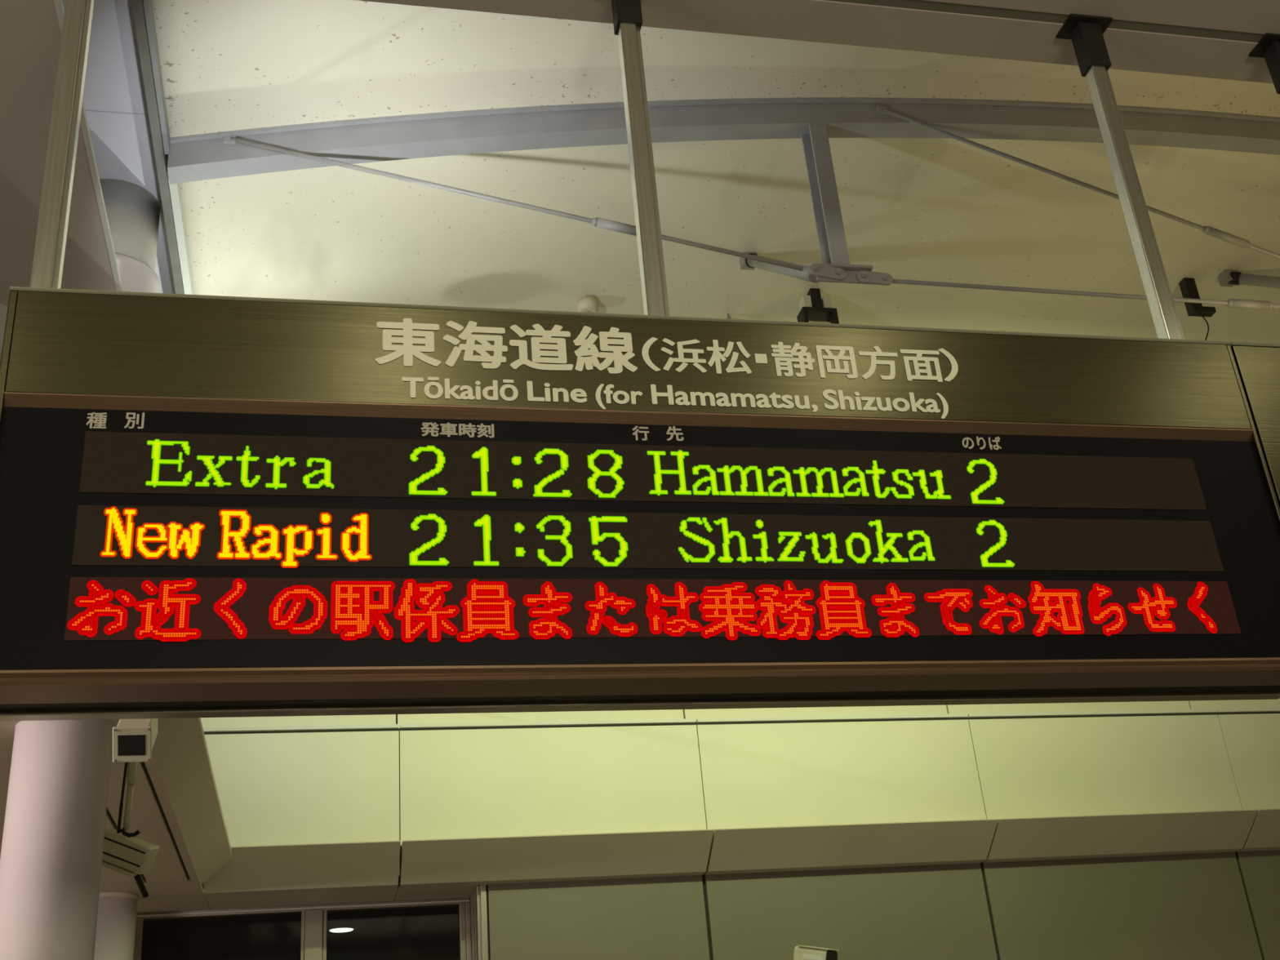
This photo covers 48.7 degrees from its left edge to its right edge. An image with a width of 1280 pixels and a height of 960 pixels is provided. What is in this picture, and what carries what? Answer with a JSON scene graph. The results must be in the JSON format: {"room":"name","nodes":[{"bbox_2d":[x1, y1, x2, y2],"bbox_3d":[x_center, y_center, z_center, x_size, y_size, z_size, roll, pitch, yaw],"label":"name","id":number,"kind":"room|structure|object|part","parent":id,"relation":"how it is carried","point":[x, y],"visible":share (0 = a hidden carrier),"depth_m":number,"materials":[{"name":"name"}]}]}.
{"room":"station hall","nodes":[
{"label":"station hall","id":0,"kind":"room"},
{"bbox_2d":[0,178,159,959],"bbox_3d":[-2.136,1.275,5.159,0.424,5.600,0.424,-11,-26,13],"label":"column","id":1,"kind":"structure","parent":0,"point":[52,844],"depth_m":5.05,"materials":[{"name":"paint"}]},
{"bbox_2d":[93,891,138,959],"bbox_3d":[-2.982,3.869,7.597,0.320,3.177,0.320,1,-26,-13],"label":"column","id":2,"kind":"structure","parent":0,"point":[117,910],"depth_m":8.11,"materials":[{"name":"paint"}]},
{"bbox_2d":[62,0,175,293],"bbox_3d":[-3.134,-0.708,7.450,1.500,0.100,6.700,1,-26,-13],"label":"ceiling","id":3,"kind":"structure","parent":0,"point":[114,98],"depth_m":5.81,"materials":[{"name":"white metal"}]},
{"bbox_3d":[-2.589,-1.839,5.103,1.500,0.020,1.377,1,-26,-13],"label":"panel","id":4,"kind":"part","parent":3,"relation":"part of","materials":[{"name":"grey metal"}]},
{"bbox_3d":[-2.926,-1.114,6.550,1.500,0.020,1.918,1,-26,-13],"label":"panel","id":5,"kind":"part","parent":3,"relation":"part of","materials":[{"name":"white metal"}]},
{"bbox_2d":[0,717,478,912],"bbox_3d":[-3.449,1.304,6.068,6.024,0.185,6.068,1,-26,-13],"label":"wall","id":6,"kind":"structure","parent":0,"point":[176,808],"depth_m":7.03,"materials":[{"name":"grey"}]},
{"bbox_3d":[-3.235,1.225,5.743,1.848,0.012,1.074,1,-26,-13],"label":"panel","id":7,"kind":"part","parent":6,"relation":"part of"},
{"bbox_3d":[-3.015,0.751,4.797,1.848,0.012,1.074,1,-26,-13],"label":"panel","id":8,"kind":"part","parent":6,"relation":"part of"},
{"bbox_3d":[-3.455,1.699,6.689,1.848,0.012,1.074,1,-26,-13],"label":"panel","id":9,"kind":"part","parent":6,"relation":"part of","materials":[{"name":"white paint"}]},
{"bbox_3d":[-1.986,0.771,5.027,0.218,0.012,1.074,1,-26,-13],"label":"panel","id":10,"kind":"part","parent":6,"relation":"part of","materials":[{"name":"beige metal"}]},
{"bbox_3d":[-3.640,2.098,7.486,1.848,0.012,0.734,1,-26,-13],"label":"panel","id":11,"kind":"part","parent":6,"relation":"part of","materials":[{"name":"beige metal"}]},
{"bbox_2d":[102,761,159,897],"bbox_3d":[-1.999,1.327,5.504,0.254,0.571,0.169,1,-26,-13],"label":"security camera","id":12,"kind":"object","parent":6,"relation":"attached to","point":[124,853],"visible":0.81,"depth_m":5.40,"materials":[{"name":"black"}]},
{"bbox_3d":[-2.014,1.482,5.434,0.185,0.120,0.132,-2,-26,-7],"label":"plate","id":13,"kind":"part","parent":12,"relation":"part of","materials":[{"name":"beige metal"}]},
{"bbox_3d":[-1.926,1.553,5.446,0.024,0.102,0.106,-11,-26,11],"label":"arm","id":14,"kind":"part","parent":12,"relation":"part of","materials":[{"name":"black metal"}]},
{"bbox_3d":[-2.206,1.245,5.973,0.218,0.012,1.074,1,-26,-13],"label":"panel","id":15,"kind":"part","parent":6,"relation":"part of","materials":[{"name":"beige metal"}]},
{"bbox_2d":[112,718,157,762],"bbox_3d":[-1.706,0.820,4.800,0.122,0.314,0.270,1,-26,-13],"label":"security camera","id":16,"kind":"object","parent":6,"relation":"attached to","point":[133,740],"visible":0.82,"depth_m":4.67,"materials":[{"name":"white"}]},
{"bbox_3d":[-2.426,1.719,6.918,0.218,0.012,1.074,1,-26,-13],"label":"panel","id":17,"kind":"part","parent":6,"relation":"part of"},
{"bbox_3d":[-4.753,2.454,8.022,4.373,0.012,0.959,1,-26,-13],"label":"panel","id":18,"kind":"part","parent":6,"relation":"part of","materials":[{"name":"beige metal"}]},
{"bbox_3d":[-2.061,1.248,6.005,0.044,0.012,1.074,1,-26,-13],"label":"panel","id":19,"kind":"part","parent":6,"relation":"part of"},
{"bbox_3d":[-2.612,2.118,7.715,0.218,0.012,0.734,1,-26,-13],"label":"panel","id":20,"kind":"part","parent":6,"relation":"part of","materials":[{"name":"beige metal"}]},
{"bbox_3d":[-1.744,0.705,5.116,0.168,0.170,1.074,1,-26,-13],"label":"edge panel","id":21,"kind":"part","parent":6,"relation":"part of","materials":[{"name":"beige metal"}]},
{"bbox_3d":[-2.281,1.721,6.951,0.044,0.012,1.074,1,-26,-13],"label":"panel","id":22,"kind":"part","parent":6,"relation":"part of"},
{"bbox_3d":[-1.964,1.179,6.062,0.168,0.170,1.074,1,-26,-13],"label":"edge panel","id":23,"kind":"part","parent":6,"relation":"part of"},
{"bbox_3d":[-2.467,2.120,7.747,0.044,0.012,0.734,1,-26,-13],"label":"panel","id":24,"kind":"part","parent":6,"relation":"part of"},
{"bbox_3d":[-2.185,1.652,7.008,0.168,0.170,1.074,1,-26,-13],"label":"edge panel","id":25,"kind":"part","parent":6,"relation":"part of","materials":[{"name":"beige metal"}]},
{"bbox_3d":[-2.385,2.084,7.871,0.168,0.170,0.885,1,-26,-13],"label":"edge panel","id":26,"kind":"part","parent":6,"relation":"part of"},
{"bbox_3d":[-2.107,2.615,8.841,1.147,0.011,0.463,1,-26,-13],"label":"panel","id":27,"kind":"part","parent":6,"relation":"part of","materials":[{"name":"beige metal"}]},
{"bbox_3d":[-1.301,2.630,9.020,0.497,0.011,0.463,1,-26,-13],"label":"panel","id":28,"kind":"part","parent":6,"relation":"part of","materials":[{"name":"beige metal"}]},
{"bbox_2d":[133,884,488,959],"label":"window","id":29,"kind":"structure","parent":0,"point":[430,933],"depth_m":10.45,"materials":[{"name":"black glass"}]},
{"bbox_2d":[326,925,355,932],"bbox_3d":[-2.162,3.255,10.234,0.210,0.018,0.210,1,-26,-13],"label":"recessed light","id":30,"kind":"object","parent":29,"relation":"in","point":[340,928],"visible":1,"depth_m":10.18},
{"bbox_2d":[0,0,1279,362],"bbox_3d":[0.914,-1.565,5.223,14.000,0.302,15.000,1,-26,-13],"label":"ceiling","id":31,"kind":"structure","parent":0,"point":[1202,38],"depth_m":4.93,"materials":[{"name":"grey"}]},
{"bbox_2d":[29,0,93,288],"bbox_3d":[-1.600,-1.041,3.942,0.160,1.354,0.110,1,-26,-13],"label":"post","id":32,"kind":"object","parent":31,"relation":"hanging from","point":[49,251],"visible":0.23,"depth_m":3.86,"materials":[{"name":"metal"}]},
{"bbox_2d":[0,286,1279,720],"bbox_3d":[0.124,0.070,3.783,3.444,1.051,0.241,1,-26,-13],"label":"departure board","id":33,"kind":"object","parent":32,"relation":"hanging from","point":[211,506],"visible":1,"depth_m":3.62,"materials":[{"name":"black metal"}]},
{"bbox_3d":[0.104,-0.441,3.919,3.444,0.013,0.040,1,-26,-13],"label":"rail","id":34,"kind":"part","parent":33,"relation":"part of","materials":[{"name":"grey metal"}]},
{"bbox_3d":[0.118,-0.304,3.855,3.411,0.290,0.034,1,-26,-13],"label":"header panel","id":35,"kind":"part","parent":33,"relation":"part of","materials":[{"name":"metal"}]},
{"bbox_3d":[0.175,0.492,3.516,3.444,0.044,0.124,1,-26,-13],"label":"rail","id":36,"kind":"part","parent":33,"relation":"part of","materials":[{"name":"brown metal"}]},
{"bbox_2d":[1230,342,1279,507],"bbox_3d":[3.042,0.120,4.436,2.527,1.039,0.239,1,-26,-13],"label":"board","id":37,"kind":"object","parent":33,"relation":"attached to","point":[1258,364],"visible":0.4,"depth_m":4.22,"materials":[{"name":"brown metal"}]},
{"bbox_3d":[3.022,-0.385,4.570,2.527,0.013,0.040,1,-26,-13],"label":"rail","id":38,"kind":"part","parent":37,"relation":"part of","materials":[{"name":"grey metal"}]},
{"bbox_2d":[611,0,669,315],"bbox_3d":[0.000,-1.010,4.298,0.160,1.354,0.110,1,-26,-13],"label":"post","id":39,"kind":"object","parent":31,"relation":"hanging from","point":[626,14],"visible":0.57,"depth_m":4.26,"materials":[{"name":"metal"}]},
{"bbox_3d":[2.710,-3.160,1.912,3.197,0.020,7.072,1,-26,-13],"label":"panel","id":40,"kind":"part","parent":31,"relation":"part of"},
{"bbox_2d":[1055,13,1184,339],"bbox_3d":[1.608,-0.979,4.657,0.160,1.354,0.110,1,-26,-13],"label":"post","id":41,"kind":"object","parent":31,"relation":"hanging from","point":[1086,32],"visible":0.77,"depth_m":4.67,"materials":[{"name":"metal"}]},
{"bbox_2d":[1248,32,1279,93],"bbox_3d":[2.360,-0.965,4.825,0.160,1.354,0.110,1,-26,-13],"label":"post","id":42,"kind":"object","parent":31,"relation":"hanging from","point":[1268,48],"visible":1,"depth_m":5.08,"materials":[{"name":"metal"}]},
{"bbox_2d":[138,707,1279,900],"bbox_3d":[0.404,2.062,9.265,15.652,0.986,0.459,1,-26,-13],"label":"wall","id":43,"kind":"structure","parent":0,"point":[306,809],"depth_m":9.23,"materials":[{"name":"grey"}]},
{"bbox_3d":[-2.422,2.329,8.427,1.942,0.228,0.377,1,-26,-13],"label":"soffit panel","id":44,"kind":"part","parent":43,"relation":"part of","materials":[{"name":"beige metal"}]},
{"bbox_3d":[-2.459,1.906,8.630,1.951,0.722,0.022,1,-26,-13],"label":"panel","id":45,"kind":"part","parent":43,"relation":"part of","materials":[{"name":"metal"}]},
{"bbox_3d":[-0.550,1.943,9.056,1.951,0.722,0.022,1,-26,-13],"label":"panel","id":46,"kind":"part","parent":43,"relation":"part of","materials":[{"name":"metal"}]},
{"bbox_3d":[-0.513,2.366,8.853,1.942,0.228,0.377,1,-26,-13],"label":"soffit panel","id":47,"kind":"part","parent":43,"relation":"part of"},
{"bbox_3d":[1.359,1.980,9.482,1.951,0.722,0.022,1,-26,-13],"label":"panel","id":48,"kind":"part","parent":43,"relation":"part of","materials":[{"name":"ceramic"}]},
{"bbox_3d":[1.397,2.402,9.279,1.942,0.228,0.377,1,-26,-13],"label":"soffit panel","id":49,"kind":"part","parent":43,"relation":"part of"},
{"bbox_3d":[3.269,2.016,9.908,1.951,0.722,0.022,1,-26,-13],"label":"panel","id":50,"kind":"part","parent":43,"relation":"part of","materials":[{"name":"metal"}]},
{"bbox_3d":[3.306,2.439,9.704,1.942,0.228,0.377,1,-26,-13],"label":"soffit panel","id":51,"kind":"part","parent":43,"relation":"part of","materials":[{"name":"beige metal"}]},
{"bbox_3d":[5.178,2.053,10.334,1.951,0.722,0.022,1,-26,-13],"label":"panel","id":52,"kind":"part","parent":43,"relation":"part of","materials":[{"name":"metal"}]},
{"bbox_3d":[5.215,2.476,10.130,1.942,0.228,0.377,1,-26,-13],"label":"soffit panel","id":53,"kind":"part","parent":43,"relation":"part of","materials":[{"name":"beige metal"}]},
{"bbox_2d":[151,0,1279,343],"bbox_3d":[2.902,-0.783,8.835,10.829,0.754,6.600,1,-26,-13],"label":"ceiling","id":54,"kind":"structure","parent":0,"point":[943,210],"depth_m":7.12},
{"bbox_2d":[131,0,194,294],"bbox_3d":[-2.370,-0.585,7.567,0.072,0.178,6.700,1,-26,-13],"label":"support pole","id":55,"kind":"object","parent":54,"relation":"attached to","point":[143,12],"depth_m":5.79,"materials":[{"name":"metal"}]},
{"bbox_2d":[577,295,598,312],"bbox_3d":[-0.293,-0.968,7.963,0.120,0.097,0.120,1,-26,-13],"label":"smoke detector","id":56,"kind":"object","parent":54,"relation":"attached to","point":[586,304],"visible":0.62,"depth_m":7.93,"materials":[{"name":"beige plastic"}]},
{"bbox_2d":[167,97,1279,310],"bbox_3d":[2.914,-0.903,7.550,10.260,1.538,1.421,1,-26,-13],"label":"roof truss","id":57,"kind":"object","parent":54,"relation":"attached to","point":[815,120],"visible":0.95,"depth_m":6.55,"materials":[{"name":"metal"}]},
{"bbox_3d":[-0.502,-1.190,6.131,2.478,0.521,0.021,1,-26,-13],"label":"tie rod","id":58,"kind":"part","parent":57,"relation":"part of","materials":[{"name":"paint"}]},
{"bbox_3d":[0.836,-0.927,6.300,0.169,0.076,0.015,1,-26,-13],"label":"link plate","id":59,"kind":"part","parent":57,"relation":"part of","materials":[{"name":"paint"}]},
{"bbox_3d":[0.939,-0.932,6.380,0.195,0.014,0.130,1,-26,-13],"label":"node plate","id":60,"kind":"part","parent":57,"relation":"part of","materials":[{"name":"paint"}]},
{"bbox_3d":[1.052,-0.906,6.339,0.170,0.066,0.015,1,-26,-13],"label":"link plate","id":61,"kind":"part","parent":57,"relation":"part of","materials":[{"name":"paint"}]},
{"bbox_3d":[3.034,-1.131,6.924,3.714,1.389,0.021,1,-26,-13],"label":"tie rod","id":62,"kind":"part","parent":57,"relation":"part of","materials":[{"name":"paint"}]},
{"bbox_3d":[3.146,-0.831,6.803,4.130,0.080,0.021,1,-26,-13],"label":"tie rod","id":63,"kind":"part","parent":57,"relation":"part of","materials":[{"name":"paint"}]},
{"bbox_2d":[796,288,839,324],"bbox_3d":[1.040,-0.924,8.279,0.210,0.419,0.140,1,-26,-13],"label":"mounting bracket","id":64,"kind":"object","parent":54,"relation":"attached to","point":[812,307],"visible":0.35,"depth_m":8.28,"materials":[{"name":"black metal"}]},
{"bbox_3d":[0.973,-1.025,8.302,0.045,0.090,0.080,1,-26,-13],"label":"arm","id":65,"kind":"part","parent":64,"relation":"part of"},
{"bbox_3d":[1.032,-1.046,8.326,0.060,0.159,0.060,1,-26,-13],"label":"stem","id":66,"kind":"part","parent":64,"relation":"part of","materials":[{"name":"black metal"}]},
{"bbox_3d":[1.095,-1.022,8.329,0.045,0.090,0.080,1,-26,-13],"label":"arm","id":67,"kind":"part","parent":64,"relation":"part of"},
{"bbox_2d":[1178,277,1216,340],"bbox_3d":[3.429,-1.012,8.616,0.155,0.479,0.060,1,-26,-13],"label":"bracket","id":68,"kind":"object","parent":54,"relation":"attached to","point":[1188,289],"visible":0.83,"depth_m":8.63,"materials":[{"name":"black metal"}]},
{"bbox_3d":[3.419,-1.120,8.668,0.155,0.239,0.060,1,-26,-13],"label":"arm","id":69,"kind":"part","parent":68,"relation":"part of","materials":[{"name":"black metal"}]},
{"bbox_2d":[200,697,1279,728],"bbox_3d":[1.428,0.734,10.532,19.240,2.664,0.148,1,-26,-13],"label":"wall","id":70,"kind":"structure","parent":0,"point":[332,720],"depth_m":9.79,"materials":[{"name":"grey metal"}]},
{"bbox_3d":[-2.644,0.636,9.566,1.945,2.649,0.030,1,-26,-13],"label":"panel","id":71,"kind":"part","parent":70,"relation":"part of","materials":[{"name":"ceramic"}]},
{"bbox_3d":[-0.734,0.673,9.992,1.945,2.649,0.030,1,-26,-13],"label":"panel","id":72,"kind":"part","parent":70,"relation":"part of","materials":[{"name":"metal"}]},
{"bbox_3d":[1.175,0.709,10.418,1.945,2.649,0.030,1,-26,-13],"label":"panel","id":73,"kind":"part","parent":70,"relation":"part of","materials":[{"name":"metal"}]},
{"bbox_3d":[3.084,0.746,10.843,1.945,2.649,0.030,1,-26,-13],"label":"panel","id":74,"kind":"part","parent":70,"relation":"part of","materials":[{"name":"metal"}]},
{"bbox_3d":[4.994,0.782,11.269,1.945,2.649,0.030,1,-26,-13],"label":"panel","id":75,"kind":"part","parent":70,"relation":"part of","materials":[{"name":"metal"}]},
{"bbox_2d":[485,849,1279,959],"bbox_3d":[3.742,4.748,8.958,9.339,4.677,0.178,1,-26,-13],"label":"wall","id":76,"kind":"structure","parent":0,"point":[1220,905],"depth_m":9.36,"materials":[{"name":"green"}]},
{"bbox_3d":[-0.095,4.642,8.034,1.390,4.677,0.030,1,-26,-13],"label":"panel","id":77,"kind":"part","parent":76,"relation":"part of","materials":[{"name":"beige metal"}]},
{"bbox_2d":[793,944,839,959],"bbox_3d":[1.086,3.038,8.880,0.165,0.232,0.372,16,-33,-37],"label":"security camera","id":78,"kind":"object","parent":76,"relation":"attached to","point":[801,952],"visible":1,"depth_m":8.83,"materials":[{"name":"white plastic"}]},
{"bbox_3d":[1.075,2.978,8.818,0.147,0.062,0.002,-24,-31,34],"label":"plate","id":79,"kind":"part","parent":78,"relation":"part of","materials":[{"name":"white plastic"}]},
{"bbox_3d":[1.549,4.673,8.401,1.933,4.677,0.030,1,-26,-13],"label":"panel","id":80,"kind":"part","parent":76,"relation":"part of","materials":[{"name":"beige metal"}]},
{"bbox_3d":[3.458,4.710,8.826,1.933,4.677,0.030,1,-26,-13],"label":"panel","id":81,"kind":"part","parent":76,"relation":"part of","materials":[{"name":"beige metal"}]},
{"bbox_3d":[5.367,4.747,9.252,1.933,4.677,0.030,1,-26,-13],"label":"panel","id":82,"kind":"part","parent":76,"relation":"part of","materials":[{"name":"beige metal"}]}
]}

